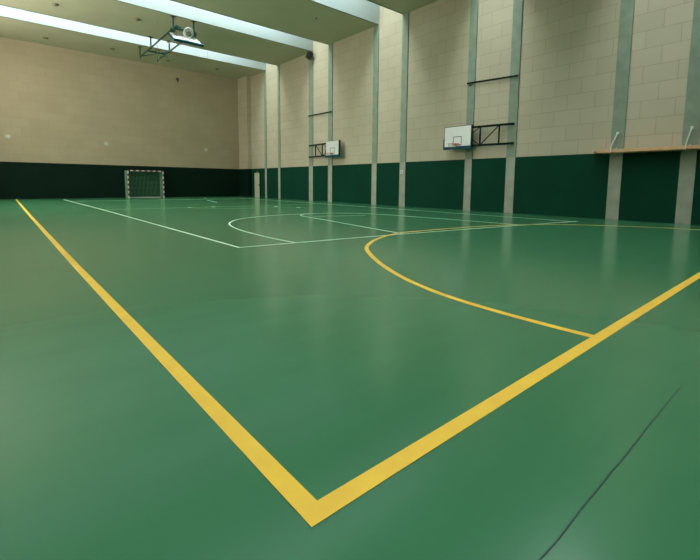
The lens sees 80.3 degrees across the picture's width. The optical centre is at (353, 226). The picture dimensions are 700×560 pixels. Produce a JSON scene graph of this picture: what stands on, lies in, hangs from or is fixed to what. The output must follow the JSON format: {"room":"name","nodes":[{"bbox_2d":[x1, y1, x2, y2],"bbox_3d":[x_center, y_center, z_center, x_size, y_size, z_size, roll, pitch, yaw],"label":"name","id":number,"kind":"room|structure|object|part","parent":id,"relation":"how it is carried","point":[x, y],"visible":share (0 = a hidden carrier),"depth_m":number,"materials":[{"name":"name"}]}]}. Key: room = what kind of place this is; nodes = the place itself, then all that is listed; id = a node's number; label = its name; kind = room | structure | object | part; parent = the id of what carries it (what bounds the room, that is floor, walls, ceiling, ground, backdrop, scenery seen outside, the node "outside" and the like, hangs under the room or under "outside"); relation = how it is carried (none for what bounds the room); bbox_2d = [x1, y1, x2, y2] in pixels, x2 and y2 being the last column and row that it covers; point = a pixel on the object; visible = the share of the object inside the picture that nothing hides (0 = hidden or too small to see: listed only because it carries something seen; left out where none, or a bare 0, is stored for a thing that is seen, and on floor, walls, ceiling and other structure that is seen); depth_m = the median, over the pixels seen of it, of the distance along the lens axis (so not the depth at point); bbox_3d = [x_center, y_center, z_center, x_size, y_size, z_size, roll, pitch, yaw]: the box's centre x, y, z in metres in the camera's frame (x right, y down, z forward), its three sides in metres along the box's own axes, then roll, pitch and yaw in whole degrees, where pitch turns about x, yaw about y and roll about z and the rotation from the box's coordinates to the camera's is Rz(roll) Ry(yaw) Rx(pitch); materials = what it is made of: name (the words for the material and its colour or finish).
{"room":"sports hall","nodes":[
{"label":"sports hall","id":0,"kind":"room"},
{"bbox_2d":[0,37,238,168],"bbox_3d":[-18.286,-8.852,30.458,21.634,13.500,0.250,-4,8,-40],"label":"wall","id":1,"kind":"structure","parent":0,"point":[58,105],"depth_m":30.58,"materials":[{"name":"beige brick"}]},
{"bbox_2d":[0,161,238,198],"bbox_3d":[-18.389,-3.329,30.789,21.254,2.443,0.040,-4,8,-40],"label":"wall padding","id":2,"kind":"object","parent":1,"relation":"attached to","point":[18,180],"depth_m":30.71,"materials":[{"name":"fabric"}]},
{"bbox_2d":[0,0,437,79],"bbox_3d":[-4.502,-12.313,14.055,22.084,3.405,42.270,-4,8,-40],"label":"ceiling","id":3,"kind":"structure","parent":0,"point":[244,36],"depth_m":24.46,"materials":[{"name":"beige paint"}]},
{"bbox_2d":[157,26,171,71],"bbox_3d":[-10.814,-10.280,23.765,0.765,2.765,0.018,-4,8,-40],"label":"cord","id":4,"kind":"object","parent":3,"relation":"hanging from","point":[157,26],"visible":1,"depth_m":23.51,"materials":[{"name":"fabric"}]},
{"bbox_2d":[138,15,203,61],"bbox_3d":[-11.476,-11.117,25.675,1.740,1.477,7.695,-4,8,-40],"label":"basketball hoop","id":5,"kind":"object","parent":3,"relation":"hanging from","point":[184,39],"visible":1,"depth_m":23.47,"materials":[{"name":"green paint"}]},
{"bbox_3d":[-12.110,-11.192,25.428,0.055,0.105,7.150,-4,8,-40],"label":"arm","id":6,"kind":"part","parent":5,"relation":"part of","materials":[{"name":"green paint"}]},
{"bbox_3d":[-11.260,-11.258,26.155,0.055,0.105,7.150,-4,8,-40],"label":"arm","id":7,"kind":"part","parent":5,"relation":"part of","materials":[{"name":"green paint"}]},
{"bbox_2d":[238,76,251,168],"bbox_3d":[-9.596,-7.810,36.770,0.380,10.307,1.720,-4,8,-40],"label":"wall","id":8,"kind":"structure","parent":0,"point":[244,84],"depth_m":36.29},
{"bbox_2d":[239,169,251,196],"bbox_3d":[-9.636,-3.895,37.143,0.420,2.443,1.760,-4,8,-40],"label":"trim","id":9,"kind":"structure","parent":8,"relation":"attached to","point":[245,175],"depth_m":36.69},
{"bbox_2d":[264,70,266,197],"bbox_3d":[-7.237,-7.533,34.297,0.060,10.307,0.290,-4,8,-40],"label":"concrete pillar","id":10,"kind":"structure","parent":0,"point":[265,115],"depth_m":34.24,"materials":[{"name":"grey concrete"}]},
{"bbox_2d":[277,65,280,198],"bbox_3d":[-5.830,-7.353,32.668,0.060,10.307,0.310,-4,8,-40],"label":"concrete pillar","id":11,"kind":"structure","parent":0,"point":[278,66],"depth_m":32.61,"materials":[{"name":"grey concrete"}]},
{"bbox_2d":[309,51,312,200],"bbox_3d":[-2.981,-6.987,29.368,0.060,10.307,0.480,-4,8,-40],"label":"concrete pillar","id":12,"kind":"structure","parent":0,"point":[311,60],"depth_m":29.33,"materials":[{"name":"grey concrete"}]},
{"bbox_2d":[306,51,313,59],"bbox_3d":[-2.998,-11.701,28.487,0.581,0.588,0.519,-4,8,-40],"label":"wall speaker","id":13,"kind":"object","parent":12,"relation":"attached to","point":[309,55],"visible":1,"depth_m":28.30,"materials":[{"name":"black plastic"}]},
{"bbox_2d":[308,111,331,116],"bbox_3d":[-2.303,-7.686,28.391,0.094,0.080,2.660,-4,8,-40],"label":"wall rail","id":14,"kind":"object","parent":12,"relation":"attached to","point":[328,111],"visible":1,"depth_m":28.28,"materials":[{"name":"black metal"}]},
{"bbox_2d":[309,140,339,157],"bbox_3d":[-2.256,-5.124,27.789,0.794,1.047,3.897,-4,7,-36],"label":"basketball hoop","id":15,"kind":"object","parent":12,"relation":"attached to","point":[332,147],"visible":1,"depth_m":26.99,"materials":[{"name":"metal"}]},
{"bbox_2d":[328,43,332,201],"bbox_3d":[-1.519,-6.799,27.675,0.060,10.307,0.450,-4,8,-40],"label":"concrete pillar","id":16,"kind":"structure","parent":0,"point":[330,46],"depth_m":27.55,"materials":[{"name":"grey concrete"}]},
{"bbox_2d":[0,196,699,559],"bbox_3d":[-4.640,-0.300,15.465,21.884,0.204,42.170,-4,8,-40],"label":"floor","id":17,"kind":"structure","parent":0,"point":[223,377],"depth_m":2.56,"materials":[{"name":"green rubber"}]},
{"bbox_2d":[124,170,164,197],"bbox_3d":[-15.985,-3.233,31.844,2.540,2.087,0.920,-4,8,-40],"label":"goal","id":18,"kind":"object","parent":17,"relation":"on","point":[127,178],"visible":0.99,"depth_m":32.09,"materials":[{"name":"white paint"}]},
{"bbox_3d":[-16.644,-3.086,30.732,0.075,2.005,0.075,-4,8,-40],"label":"goal post","id":19,"kind":"part","parent":18,"relation":"part of","materials":[{"name":"white metal"}]},
{"bbox_3d":[-14.777,-3.232,32.327,0.075,2.005,0.075,-4,8,-40],"label":"goal post","id":20,"kind":"part","parent":18,"relation":"part of","materials":[{"name":"white metal"}]},
{"bbox_2d":[371,25,378,204],"bbox_3d":[1.291,-6.439,24.420,0.060,10.307,0.420,-4,8,-40],"label":"concrete pillar","id":21,"kind":"structure","parent":0,"point":[376,28],"depth_m":24.36,"materials":[{"name":"grey concrete"}]},
{"bbox_2d":[399,12,408,205],"bbox_3d":[2.773,-6.248,22.704,0.060,10.307,0.430,-4,8,-40],"label":"concrete pillar","id":22,"kind":"structure","parent":0,"point":[405,30],"depth_m":22.64,"materials":[{"name":"grey concrete"}]},
{"bbox_2d":[463,0,478,210],"bbox_3d":[5.528,-5.895,19.514,0.060,10.307,0.390,-4,8,-40],"label":"concrete pillar","id":23,"kind":"structure","parent":0,"point":[474,3],"depth_m":19.44,"materials":[{"name":"grey concrete"}]},
{"bbox_2d":[250,0,699,168],"bbox_3d":[3.667,-7.747,21.746,0.250,13.500,42.070,-4,8,-40],"label":"wall","id":24,"kind":"structure","parent":0,"point":[569,48],"depth_m":18.72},
{"bbox_2d":[254,172,259,196],"bbox_3d":[-8.306,-3.581,35.787,0.118,2.120,1.050,-4,8,-40],"label":"door","id":25,"kind":"structure","parent":24,"relation":"in","point":[256,174],"depth_m":35.81,"materials":[{"name":"paint"}]},
{"bbox_2d":[252,168,264,197],"bbox_3d":[-8.152,-3.736,35.724,0.048,2.443,2.420,-4,8,-40],"label":"trim","id":26,"kind":"structure","parent":24,"relation":"attached to","point":[262,170],"depth_m":35.30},
{"bbox_2d":[267,168,277,197],"bbox_3d":[-6.570,-3.533,33.891,0.048,2.443,1.860,-4,8,-40],"label":"trim","id":27,"kind":"structure","parent":24,"relation":"attached to","point":[272,173],"depth_m":33.88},
{"bbox_2d":[280,166,308,199],"bbox_3d":[-4.466,-3.263,31.455,0.048,2.443,3.980,-4,8,-40],"label":"trim","id":28,"kind":"structure","parent":24,"relation":"attached to","point":[294,181],"depth_m":31.36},
{"bbox_2d":[313,166,327,201],"bbox_3d":[-2.278,-2.982,28.921,0.048,2.443,1.780,-4,8,-40],"label":"trim","id":29,"kind":"structure","parent":24,"relation":"attached to","point":[320,173],"depth_m":28.88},
{"bbox_2d":[332,164,371,203],"bbox_3d":[-0.142,-2.707,26.447,0.048,2.443,3.880,-4,8,-40],"label":"wall panel","id":30,"kind":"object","parent":24,"relation":"attached to","point":[351,183],"depth_m":26.32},
{"bbox_2d":[376,162,399,205],"bbox_3d":[1.997,-2.433,23.969,0.048,2.443,1.850,-4,8,-40],"label":"wall panel","id":31,"kind":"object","parent":24,"relation":"attached to","point":[387,182],"depth_m":23.93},
{"bbox_2d":[405,159,464,209],"bbox_3d":[4.123,-2.160,21.506,0.048,2.443,3.820,-4,8,-40],"label":"wall panel","id":32,"kind":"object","parent":24,"relation":"attached to","point":[428,184],"depth_m":21.35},
{"bbox_2d":[470,158,505,212],"bbox_3d":[6.191,-1.895,19.111,0.048,2.443,1.750,-4,8,-40],"label":"wall panel","id":33,"kind":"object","parent":24,"relation":"attached to","point":[487,174],"depth_m":19.06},
{"bbox_2d":[513,153,609,218],"bbox_3d":[8.229,-1.633,16.750,0.048,2.443,3.670,-4,8,-40],"label":"wall panel","id":34,"kind":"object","parent":24,"relation":"attached to","point":[576,185],"depth_m":16.57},
{"bbox_2d":[594,126,699,153],"bbox_3d":[10.261,-2.880,13.744,0.666,0.784,4.398,-4,8,-40],"label":"wooden ledge","id":35,"kind":"object","parent":24,"relation":"attached to","point":[686,147],"visible":1,"depth_m":13.85,"materials":[{"name":"brown wood"}]},
{"bbox_3d":[10.688,-2.816,13.220,0.626,0.748,0.044,-4,8,-40],"label":"stay rod","id":36,"kind":"part","parent":35,"relation":"part of","materials":[{"name":"white paint"}]},
{"bbox_2d":[618,151,680,223],"bbox_3d":[10.242,-1.375,14.420,0.048,2.443,1.670,-4,8,-40],"label":"wall panel","id":37,"kind":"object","parent":24,"relation":"attached to","point":[649,180],"depth_m":14.36,"materials":[{"name":"green"}]},
{"bbox_2d":[690,149,699,224],"bbox_3d":[14.133,-0.875,9.913,0.048,2.443,9.440,-4,8,-40],"label":"wall panel","id":38,"kind":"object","parent":24,"relation":"attached to","point":[695,215],"depth_m":13.41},
{"bbox_2d":[504,0,523,212],"bbox_3d":[6.931,-5.715,17.888,0.060,10.307,0.420,-4,8,-40],"label":"concrete pillar","id":39,"kind":"structure","parent":0,"point":[518,4],"depth_m":17.90,"materials":[{"name":"grey concrete"}]},
{"bbox_2d":[443,122,514,149],"bbox_3d":[5.453,-4.109,18.853,3.416,1.077,0.808,6,8,43],"label":"basketball hoop","id":40,"kind":"object","parent":39,"relation":"attached to","point":[456,137],"visible":1,"depth_m":19.30,"materials":[{"name":"metal"}]},
{"bbox_3d":[6.051,-3.684,18.726,2.182,0.090,0.060,6,8,43],"label":"rail","id":41,"kind":"part","parent":40,"relation":"part of","materials":[{"name":"black metal"}]},
{"bbox_3d":[6.059,-4.510,18.641,2.182,0.090,0.060,6,8,43],"label":"rail","id":42,"kind":"part","parent":40,"relation":"part of","materials":[{"name":"black metal"}]},
{"bbox_2d":[467,75,517,85],"bbox_3d":[6.183,-6.552,18.568,0.094,0.170,2.523,-4,8,-40],"label":"wall rail","id":43,"kind":"object","parent":39,"relation":"attached to","point":[512,75],"visible":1,"depth_m":18.46,"materials":[{"name":"black metal"}]},
{"bbox_2d":[605,0,634,219],"bbox_3d":[9.595,-5.373,14.803,0.060,10.307,0.420,-4,8,-40],"label":"concrete pillar","id":44,"kind":"structure","parent":0,"point":[627,6],"depth_m":14.88,"materials":[{"name":"grey concrete"}]},
{"bbox_2d":[675,0,699,224],"bbox_3d":[10.956,-5.198,13.227,0.060,10.307,0.420,-4,8,-40],"label":"concrete pillar","id":45,"kind":"structure","parent":0,"point":[687,168],"depth_m":13.42,"materials":[{"name":"grey concrete"}]}
]}

